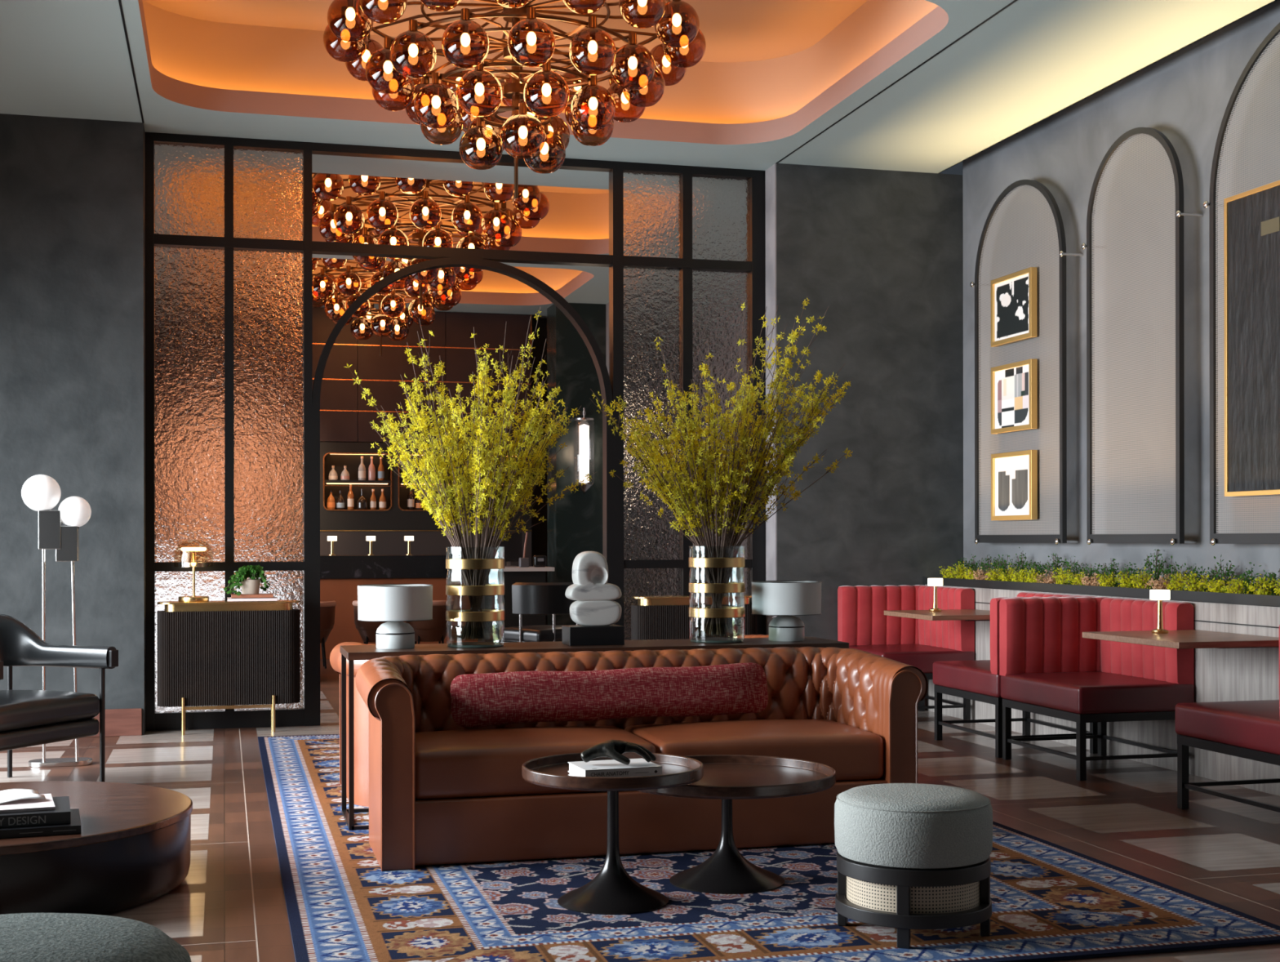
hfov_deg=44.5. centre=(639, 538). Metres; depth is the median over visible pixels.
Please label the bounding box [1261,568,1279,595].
shrub
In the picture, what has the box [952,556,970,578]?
shrub
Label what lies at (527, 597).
table lamp
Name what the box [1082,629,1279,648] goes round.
dining table
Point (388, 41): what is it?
socket
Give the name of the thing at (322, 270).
socket
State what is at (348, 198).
socket
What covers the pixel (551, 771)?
tabletop
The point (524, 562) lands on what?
telephone handset
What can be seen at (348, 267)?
socket
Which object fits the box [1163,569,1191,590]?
shrub
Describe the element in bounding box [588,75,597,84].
socket
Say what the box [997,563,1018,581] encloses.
shrub
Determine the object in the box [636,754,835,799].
tabletop
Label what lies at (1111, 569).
shrub
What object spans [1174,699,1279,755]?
seat cushion
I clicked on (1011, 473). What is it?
artwork
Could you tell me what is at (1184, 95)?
wall
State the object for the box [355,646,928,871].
sofa
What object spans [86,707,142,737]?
baseboard
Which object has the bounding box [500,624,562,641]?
seat cushion
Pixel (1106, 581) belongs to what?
shrub
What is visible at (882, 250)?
wall
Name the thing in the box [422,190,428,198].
socket
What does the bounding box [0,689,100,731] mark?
seat cushion
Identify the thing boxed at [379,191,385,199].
socket
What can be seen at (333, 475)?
bottle
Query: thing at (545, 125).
socket
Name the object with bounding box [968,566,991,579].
shrub
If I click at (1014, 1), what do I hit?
trim
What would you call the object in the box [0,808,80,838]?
book
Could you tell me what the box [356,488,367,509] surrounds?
bottle
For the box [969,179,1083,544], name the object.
arch
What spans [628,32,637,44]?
socket
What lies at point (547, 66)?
socket
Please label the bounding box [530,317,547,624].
wall
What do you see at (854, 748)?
seat cushion
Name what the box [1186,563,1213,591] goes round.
shrub
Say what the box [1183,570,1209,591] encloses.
shrub
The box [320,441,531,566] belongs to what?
bar cabinet
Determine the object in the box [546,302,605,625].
wall column
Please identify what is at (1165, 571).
shrub
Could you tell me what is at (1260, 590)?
shrub
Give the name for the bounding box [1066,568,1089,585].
shrub
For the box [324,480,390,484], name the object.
shelf
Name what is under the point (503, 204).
socket
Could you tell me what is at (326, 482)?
light
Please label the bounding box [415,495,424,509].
bottle
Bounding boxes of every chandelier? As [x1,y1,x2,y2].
[311,172,549,309]
[312,257,483,355]
[323,0,706,198]
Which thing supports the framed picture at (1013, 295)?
attached to the arch at (1033, 246)
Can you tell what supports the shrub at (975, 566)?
in the trough
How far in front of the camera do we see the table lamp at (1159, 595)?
7.76 m
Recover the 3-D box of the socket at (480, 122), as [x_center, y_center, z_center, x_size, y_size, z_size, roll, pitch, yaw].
[-0.877,-2.266,8.628,0.060,0.125,0.060,0,0,-15]
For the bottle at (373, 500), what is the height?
0.235 m
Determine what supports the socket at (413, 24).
attached to the chandelier at (457, 100)
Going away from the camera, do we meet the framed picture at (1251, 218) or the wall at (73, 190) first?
the framed picture at (1251, 218)
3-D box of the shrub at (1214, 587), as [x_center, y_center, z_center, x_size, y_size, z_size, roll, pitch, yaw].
[2.964,0.256,8.087,0.132,0.118,0.173,0,0,-15]
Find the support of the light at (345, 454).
attached to the bar cabinet at (389, 526)
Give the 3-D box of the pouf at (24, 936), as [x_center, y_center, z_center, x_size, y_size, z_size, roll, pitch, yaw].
[-1.256,1.006,3.050,0.770,0.450,0.770,0,0,-15]
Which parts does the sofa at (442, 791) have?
arm panel, arm panel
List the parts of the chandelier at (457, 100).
globe, globe, globe, globe, globe, globe, globe, globe, globe, globe, arm, globe, globe, arm, arm, globe, arm, arm, globe, arm, globe, arm, arm, arm, globe, globe, globe, arm, arm, arm, arm, arm, arm, globe, stem, globe, globe, globe, arm, globe, arm, arm, globe, globe, arm, globe, arm, arm, arm, arm, globe, arm, globe, arm, arm, arm, arm, globe, arm, globe, globe, globe, arm, globe, globe, globe, globe, globe, globe, globe, globe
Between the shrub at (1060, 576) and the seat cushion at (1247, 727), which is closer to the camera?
the seat cushion at (1247, 727)
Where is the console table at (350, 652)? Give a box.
[340,636,848,830]
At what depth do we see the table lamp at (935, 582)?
10.11 m
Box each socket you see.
[320,268,324,274]
[330,204,336,211]
[333,291,338,297]
[346,195,351,203]
[346,265,351,271]
[363,226,368,234]
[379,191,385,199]
[383,36,392,48]
[408,19,417,31]
[421,75,429,83]
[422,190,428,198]
[431,71,440,83]
[435,221,440,228]
[460,8,470,19]
[463,194,470,202]
[475,60,484,70]
[476,116,484,125]
[493,201,499,208]
[501,201,506,207]
[504,210,510,217]
[518,102,527,113]
[526,6,536,17]
[540,120,548,130]
[542,59,551,70]
[587,16,597,27]
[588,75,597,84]
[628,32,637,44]
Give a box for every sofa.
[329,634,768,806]
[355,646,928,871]
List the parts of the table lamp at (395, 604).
lamp shade, shade trim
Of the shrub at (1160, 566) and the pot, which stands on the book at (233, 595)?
the pot
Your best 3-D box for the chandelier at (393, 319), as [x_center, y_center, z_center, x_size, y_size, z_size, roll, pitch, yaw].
[-2.647,-2.536,15.977,2.056,1.340,2.056,0,0,-15]
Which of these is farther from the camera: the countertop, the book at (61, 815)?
the countertop
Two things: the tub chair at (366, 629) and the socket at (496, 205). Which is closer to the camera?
the socket at (496, 205)
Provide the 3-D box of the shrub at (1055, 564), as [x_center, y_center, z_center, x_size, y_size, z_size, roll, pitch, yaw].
[2.621,0.194,9.848,0.138,0.215,0.167,0,0,-15]
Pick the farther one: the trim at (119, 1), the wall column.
the wall column
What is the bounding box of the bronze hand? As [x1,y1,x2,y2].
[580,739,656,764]
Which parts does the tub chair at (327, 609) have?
leg, leg, seat, backrest, rail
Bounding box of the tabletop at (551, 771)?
[521,751,703,791]
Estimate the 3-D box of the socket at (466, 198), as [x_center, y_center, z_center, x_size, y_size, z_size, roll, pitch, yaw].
[-1.345,-2.611,12.173,0.060,0.125,0.060,0,0,-15]
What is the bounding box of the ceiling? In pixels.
[0,0,1276,318]
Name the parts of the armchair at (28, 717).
leg, backrest, leg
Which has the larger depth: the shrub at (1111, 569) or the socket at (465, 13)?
the shrub at (1111, 569)
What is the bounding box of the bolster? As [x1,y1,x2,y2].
[450,662,768,727]
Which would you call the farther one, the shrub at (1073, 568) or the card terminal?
the card terminal
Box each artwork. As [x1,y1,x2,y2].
[994,273,1028,341]
[995,364,1029,428]
[995,454,1029,515]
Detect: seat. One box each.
[837,584,974,719]
[933,591,1097,757]
[999,596,1194,780]
[1174,624,1279,812]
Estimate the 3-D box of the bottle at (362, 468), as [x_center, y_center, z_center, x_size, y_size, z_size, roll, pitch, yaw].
[-3.174,-0.805,17.870,0.086,0.275,0.086,0,0,-15]
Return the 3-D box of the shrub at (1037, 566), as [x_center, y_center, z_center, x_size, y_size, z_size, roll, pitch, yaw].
[2.559,0.223,10.081,0.145,0.159,0.178,0,0,-15]
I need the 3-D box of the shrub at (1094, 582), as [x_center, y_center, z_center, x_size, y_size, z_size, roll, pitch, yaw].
[2.660,0.258,9.246,0.132,0.113,0.186,0,0,10]
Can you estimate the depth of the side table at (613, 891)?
5.18 m
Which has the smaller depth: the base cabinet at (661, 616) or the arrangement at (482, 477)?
the arrangement at (482, 477)
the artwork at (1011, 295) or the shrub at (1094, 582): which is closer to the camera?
the shrub at (1094, 582)
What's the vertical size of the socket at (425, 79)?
0.125 m
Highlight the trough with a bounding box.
[922,576,1279,606]
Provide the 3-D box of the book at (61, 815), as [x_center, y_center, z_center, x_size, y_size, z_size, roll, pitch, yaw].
[-2.127,0.906,5.149,0.470,0.040,0.331,0,0,-21]
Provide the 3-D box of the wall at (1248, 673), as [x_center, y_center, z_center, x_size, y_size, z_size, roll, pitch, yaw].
[3.925,0.774,4.727,0.308,0.900,13.520,0,0,-15]
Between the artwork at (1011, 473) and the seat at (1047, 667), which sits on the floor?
the seat at (1047, 667)
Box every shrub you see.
[938,565,959,577]
[946,561,968,578]
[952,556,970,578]
[959,567,979,579]
[964,554,986,579]
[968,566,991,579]
[980,554,1000,579]
[984,563,1008,580]
[992,554,1014,579]
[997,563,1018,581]
[1008,546,1034,573]
[1010,566,1034,582]
[1022,567,1044,582]
[1030,560,1048,582]
[1034,568,1057,583]
[1043,552,1067,583]
[1050,566,1073,584]
[1063,555,1084,584]
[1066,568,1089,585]
[1078,562,1104,584]
[1078,572,1100,586]
[1092,571,1119,586]
[1101,558,1126,586]
[1113,569,1138,587]
[1120,561,1146,587]
[1127,566,1154,588]
[1142,548,1165,588]
[1142,573,1172,589]
[1159,555,1190,589]
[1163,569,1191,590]
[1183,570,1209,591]
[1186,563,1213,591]
[1198,577,1231,592]
[1207,555,1237,592]
[1217,576,1250,593]
[1235,561,1267,594]
[1246,573,1275,595]
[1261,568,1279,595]
[1271,577,1279,594]
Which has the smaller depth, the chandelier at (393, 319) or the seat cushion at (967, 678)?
the seat cushion at (967, 678)
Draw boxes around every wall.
[0,113,146,734]
[145,131,765,730]
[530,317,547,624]
[776,163,963,640]
[924,584,1279,795]
[962,0,1279,591]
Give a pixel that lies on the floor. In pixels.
(230, 905)
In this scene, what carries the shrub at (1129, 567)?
in the trough
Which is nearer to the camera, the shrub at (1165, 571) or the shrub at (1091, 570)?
the shrub at (1165, 571)
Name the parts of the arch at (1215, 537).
standoff knob, standoff knob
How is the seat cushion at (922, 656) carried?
on the seat at (862, 622)
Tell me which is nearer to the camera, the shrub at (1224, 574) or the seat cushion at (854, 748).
the seat cushion at (854, 748)
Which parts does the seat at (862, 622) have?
backrest, leg, seat frame, wall backrest, leg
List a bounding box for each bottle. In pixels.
[326,490,335,509]
[328,465,337,479]
[336,490,344,509]
[340,465,349,479]
[347,484,354,509]
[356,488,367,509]
[358,456,365,479]
[368,456,375,479]
[369,488,376,509]
[377,457,384,479]
[378,488,386,509]
[407,490,414,509]
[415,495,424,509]
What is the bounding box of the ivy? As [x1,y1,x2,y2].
[222,564,270,595]
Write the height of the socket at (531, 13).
0.125 m
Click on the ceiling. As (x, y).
(771, 76)
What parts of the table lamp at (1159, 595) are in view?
lamp shade, stem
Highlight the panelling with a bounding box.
[312,306,532,444]
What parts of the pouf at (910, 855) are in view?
leg, leg, seat, ring rail, cane panel, ring rail, leg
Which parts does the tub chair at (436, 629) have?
seat, rail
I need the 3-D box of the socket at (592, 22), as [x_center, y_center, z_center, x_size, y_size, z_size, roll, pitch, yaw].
[-0.243,-2.612,8.027,0.060,0.125,0.060,0,0,-15]
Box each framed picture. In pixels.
[991,266,1036,346]
[991,358,1037,434]
[991,449,1037,519]
[1223,179,1279,496]
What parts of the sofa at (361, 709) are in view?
arm panel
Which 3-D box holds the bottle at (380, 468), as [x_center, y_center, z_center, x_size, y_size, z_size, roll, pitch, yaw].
[-2.966,-0.803,17.925,0.074,0.270,0.074,0,0,-15]
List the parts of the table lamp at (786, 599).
lamp shade, shade trim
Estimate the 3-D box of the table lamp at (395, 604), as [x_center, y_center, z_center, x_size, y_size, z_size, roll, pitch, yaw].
[-1.067,0.338,6.825,0.326,0.275,0.326,0,0,-15]
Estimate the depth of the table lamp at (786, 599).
7.17 m
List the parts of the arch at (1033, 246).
standoff knob, standoff knob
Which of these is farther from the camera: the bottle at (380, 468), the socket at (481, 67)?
the bottle at (380, 468)
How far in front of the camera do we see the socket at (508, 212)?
12.75 m
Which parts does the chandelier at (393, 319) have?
globe, globe, globe, globe, globe, globe, globe, globe, arm, globe, globe, arm, arm, globe, globe, globe, arm, globe, stem, globe, globe, globe, globe, arm, globe, globe, globe, globe, globe, globe, globe, globe, globe, globe, globe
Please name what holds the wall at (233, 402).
on the floor
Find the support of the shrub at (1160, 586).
in the trough
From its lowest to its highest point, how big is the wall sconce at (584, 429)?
0.960 m
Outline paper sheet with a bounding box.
[0,788,45,803]
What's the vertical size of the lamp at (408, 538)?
0.200 m
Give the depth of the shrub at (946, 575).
11.06 m
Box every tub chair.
[320,600,336,668]
[352,600,387,644]
[405,599,454,644]
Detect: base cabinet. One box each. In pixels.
[156,600,300,734]
[631,594,757,639]
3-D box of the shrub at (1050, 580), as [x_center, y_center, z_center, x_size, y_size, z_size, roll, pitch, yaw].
[2.535,0.252,9.747,0.152,0.137,0.153,0,0,43]
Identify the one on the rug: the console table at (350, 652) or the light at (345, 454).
the console table at (350, 652)
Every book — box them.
[0,793,55,813]
[0,795,70,827]
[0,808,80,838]
[226,596,277,601]
[231,593,273,597]
[568,758,662,777]
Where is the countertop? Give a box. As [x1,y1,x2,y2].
[320,554,479,659]
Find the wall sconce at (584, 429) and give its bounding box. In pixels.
[573,407,594,494]
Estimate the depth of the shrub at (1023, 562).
10.29 m
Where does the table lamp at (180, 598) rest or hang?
on the base cabinet at (223, 654)
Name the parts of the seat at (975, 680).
leg, seat frame, leg, leg, backrest, wall backrest, leg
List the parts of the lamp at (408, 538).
stem, lamp shade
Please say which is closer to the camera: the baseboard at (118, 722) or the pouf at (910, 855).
the pouf at (910, 855)
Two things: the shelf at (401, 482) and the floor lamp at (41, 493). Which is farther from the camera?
the shelf at (401, 482)
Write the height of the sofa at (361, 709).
0.738 m
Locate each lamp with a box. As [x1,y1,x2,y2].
[21,474,92,767]
[177,546,208,601]
[327,535,337,555]
[357,583,432,648]
[366,535,375,555]
[404,535,413,555]
[500,582,578,642]
[751,580,822,641]
[927,577,942,611]
[1149,589,1169,633]
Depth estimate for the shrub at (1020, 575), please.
10.07 m
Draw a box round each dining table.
[884,608,990,621]
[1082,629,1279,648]
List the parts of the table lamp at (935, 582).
lamp shade, stem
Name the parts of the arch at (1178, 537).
standoff knob, standoff knob, standoff knob, standoff knob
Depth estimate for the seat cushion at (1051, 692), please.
8.08 m
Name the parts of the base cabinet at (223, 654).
leg, brass rail, leg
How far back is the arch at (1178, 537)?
8.89 m
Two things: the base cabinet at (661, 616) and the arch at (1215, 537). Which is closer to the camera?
the arch at (1215, 537)
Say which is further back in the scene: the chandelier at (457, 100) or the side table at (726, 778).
the chandelier at (457, 100)
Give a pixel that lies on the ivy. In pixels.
(251, 586)
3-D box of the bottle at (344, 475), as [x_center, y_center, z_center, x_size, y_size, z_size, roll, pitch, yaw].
[-3.357,-0.750,17.821,0.102,0.165,0.102,0,0,-15]
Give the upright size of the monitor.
0.330 m
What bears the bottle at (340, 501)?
in the bar cabinet at (389, 526)
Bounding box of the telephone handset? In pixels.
[519,532,529,567]
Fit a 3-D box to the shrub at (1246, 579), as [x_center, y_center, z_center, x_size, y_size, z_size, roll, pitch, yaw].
[3.133,0.211,8.000,0.160,0.185,0.172,0,0,32]
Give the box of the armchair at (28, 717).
[0,613,118,782]
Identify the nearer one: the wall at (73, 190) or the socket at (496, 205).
the wall at (73, 190)
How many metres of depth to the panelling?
17.92 m
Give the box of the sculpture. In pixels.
[562,551,624,645]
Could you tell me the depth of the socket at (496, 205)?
12.42 m
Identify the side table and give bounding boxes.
[521,751,703,914]
[636,754,835,893]
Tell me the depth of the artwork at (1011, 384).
10.24 m
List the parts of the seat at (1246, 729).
leg, seat frame, backrest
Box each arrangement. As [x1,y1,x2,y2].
[344,306,595,639]
[589,293,853,634]
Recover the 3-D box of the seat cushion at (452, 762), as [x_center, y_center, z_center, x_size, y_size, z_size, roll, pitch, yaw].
[-0.465,0.869,6.227,0.956,0.210,0.623,0,0,-15]
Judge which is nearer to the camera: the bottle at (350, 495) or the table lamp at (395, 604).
the table lamp at (395, 604)
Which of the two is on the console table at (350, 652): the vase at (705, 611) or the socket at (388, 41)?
the vase at (705, 611)
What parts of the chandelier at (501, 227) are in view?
globe, globe, globe, globe, globe, globe, globe, arm, globe, globe, globe, arm, arm, globe, arm, arm, arm, globe, arm, arm, globe, arm, globe, arm, arm, globe, arm, globe, arm, globe, arm, stem, globe, globe, globe, globe, arm, arm, arm, arm, arm, globe, arm, arm, globe, arm, arm, arm, globe, globe, globe, globe, globe, globe, globe, globe, globe, globe, globe, globe, globe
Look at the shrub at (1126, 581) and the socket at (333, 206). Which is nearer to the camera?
the shrub at (1126, 581)
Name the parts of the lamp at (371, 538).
stem, lamp shade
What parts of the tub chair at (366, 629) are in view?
rail, seat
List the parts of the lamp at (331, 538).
stem, lamp shade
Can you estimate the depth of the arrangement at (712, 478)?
7.17 m
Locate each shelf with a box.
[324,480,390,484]
[399,480,441,484]
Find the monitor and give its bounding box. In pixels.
[496,532,522,567]
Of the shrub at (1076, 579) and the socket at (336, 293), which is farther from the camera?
the socket at (336, 293)
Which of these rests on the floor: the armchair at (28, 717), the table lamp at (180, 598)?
the armchair at (28, 717)
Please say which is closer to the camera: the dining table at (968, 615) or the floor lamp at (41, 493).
the floor lamp at (41, 493)
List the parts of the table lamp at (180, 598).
stem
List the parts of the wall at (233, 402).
glass pane, glass pane, glass pane, glass pane, glass pane, glass pane, frame, arch frame, glass pane, glass pane, glass pane, glass pane, glass pane, glass pane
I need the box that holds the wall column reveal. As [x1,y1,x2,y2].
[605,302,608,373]
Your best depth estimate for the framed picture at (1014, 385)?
10.21 m
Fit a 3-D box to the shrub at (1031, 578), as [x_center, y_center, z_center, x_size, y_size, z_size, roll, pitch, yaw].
[2.507,0.248,9.917,0.142,0.131,0.151,0,0,-15]
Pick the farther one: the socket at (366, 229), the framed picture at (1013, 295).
the socket at (366, 229)
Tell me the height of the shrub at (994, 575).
0.147 m
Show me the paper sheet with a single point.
(6, 795)
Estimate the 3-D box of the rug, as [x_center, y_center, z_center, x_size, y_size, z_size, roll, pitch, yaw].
[-0.159,1.224,7.221,3.000,0.010,5.860,0,0,-15]
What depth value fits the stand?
14.72 m
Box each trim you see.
[118,0,144,123]
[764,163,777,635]
[775,0,1017,163]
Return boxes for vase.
[445,546,505,648]
[688,556,745,643]
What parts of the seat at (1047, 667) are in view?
leg, backrest, leg, seat frame, leg, wall backrest, leg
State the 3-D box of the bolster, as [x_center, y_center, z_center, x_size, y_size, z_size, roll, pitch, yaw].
[-0.110,0.645,6.510,1.355,0.229,0.182,0,0,-18]
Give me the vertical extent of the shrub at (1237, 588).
0.127 m
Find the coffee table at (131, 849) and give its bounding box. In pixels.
[0,781,192,915]
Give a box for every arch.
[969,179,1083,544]
[1081,127,1203,545]
[1203,22,1279,545]
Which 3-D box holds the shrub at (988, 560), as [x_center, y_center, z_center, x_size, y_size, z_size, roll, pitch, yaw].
[2.408,0.203,10.701,0.152,0.198,0.160,0,0,-15]
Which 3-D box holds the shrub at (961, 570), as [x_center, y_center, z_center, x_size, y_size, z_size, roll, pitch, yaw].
[2.220,0.233,10.903,0.146,0.155,0.166,0,0,-15]
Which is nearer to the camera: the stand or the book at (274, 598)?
the book at (274, 598)
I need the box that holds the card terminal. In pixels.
[533,555,546,567]
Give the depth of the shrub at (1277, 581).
7.58 m
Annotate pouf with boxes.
[0,912,191,961]
[834,782,992,948]
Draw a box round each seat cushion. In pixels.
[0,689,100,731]
[414,725,656,799]
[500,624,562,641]
[623,719,884,781]
[848,644,974,672]
[933,659,1001,697]
[1000,671,1194,714]
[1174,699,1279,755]
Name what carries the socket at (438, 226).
attached to the chandelier at (501, 227)
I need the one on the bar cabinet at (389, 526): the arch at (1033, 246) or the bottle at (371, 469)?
the bottle at (371, 469)
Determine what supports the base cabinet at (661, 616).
on the floor
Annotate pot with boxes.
[241,579,260,594]
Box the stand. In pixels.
[477,566,554,642]
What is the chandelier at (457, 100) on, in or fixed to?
hanging from the ceiling
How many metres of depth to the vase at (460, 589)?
6.82 m
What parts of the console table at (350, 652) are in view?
leg, foot rail, leg, long rail, long rail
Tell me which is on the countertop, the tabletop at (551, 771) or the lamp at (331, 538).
the lamp at (331, 538)
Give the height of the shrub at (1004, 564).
0.199 m
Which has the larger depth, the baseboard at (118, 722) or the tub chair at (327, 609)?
the tub chair at (327, 609)
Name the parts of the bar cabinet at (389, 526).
shelf trim, niche trim, niche trim, niche trim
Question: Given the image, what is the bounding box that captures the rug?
[257,733,1279,961]
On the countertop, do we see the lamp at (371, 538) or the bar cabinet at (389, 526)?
the lamp at (371, 538)
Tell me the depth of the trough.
8.82 m
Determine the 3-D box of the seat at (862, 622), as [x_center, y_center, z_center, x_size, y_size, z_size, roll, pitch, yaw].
[1.819,0.778,10.745,0.675,0.897,0.775,0,0,-15]
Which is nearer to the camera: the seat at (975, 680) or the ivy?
the seat at (975, 680)
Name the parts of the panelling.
panel, panel, panel, panel, panel, panel, panel, panel, panel, panel, panel, panel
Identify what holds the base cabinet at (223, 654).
on the floor
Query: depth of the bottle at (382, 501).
17.90 m
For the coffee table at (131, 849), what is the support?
on the floor
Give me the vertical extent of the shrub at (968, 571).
0.131 m
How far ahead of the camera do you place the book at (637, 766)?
5.09 m
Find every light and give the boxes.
[326,482,387,484]
[345,453,377,454]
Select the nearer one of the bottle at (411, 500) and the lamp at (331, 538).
the lamp at (331, 538)
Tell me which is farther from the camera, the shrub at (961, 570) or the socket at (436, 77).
the shrub at (961, 570)
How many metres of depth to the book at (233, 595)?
10.01 m
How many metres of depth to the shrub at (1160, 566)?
8.84 m
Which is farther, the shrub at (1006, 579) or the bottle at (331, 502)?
the bottle at (331, 502)
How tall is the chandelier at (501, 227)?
1.340 m
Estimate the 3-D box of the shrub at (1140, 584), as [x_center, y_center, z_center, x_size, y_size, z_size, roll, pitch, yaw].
[2.812,0.236,8.742,0.119,0.166,0.178,0,0,-34]
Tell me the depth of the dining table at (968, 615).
9.84 m
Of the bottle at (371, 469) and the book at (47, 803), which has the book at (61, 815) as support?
the book at (47, 803)
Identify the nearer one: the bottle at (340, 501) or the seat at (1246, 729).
the seat at (1246, 729)
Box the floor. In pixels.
[0,658,1279,961]
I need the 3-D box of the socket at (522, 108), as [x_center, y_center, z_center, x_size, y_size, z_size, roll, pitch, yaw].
[-0.626,-2.267,8.376,0.060,0.125,0.060,0,0,-15]
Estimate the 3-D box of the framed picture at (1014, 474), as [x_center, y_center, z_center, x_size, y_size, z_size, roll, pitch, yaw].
[2.446,-0.346,10.245,0.043,0.445,0.545,0,0,-15]
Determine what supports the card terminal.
on the stand
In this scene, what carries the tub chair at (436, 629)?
on the floor
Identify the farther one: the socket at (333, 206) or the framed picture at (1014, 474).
the socket at (333, 206)

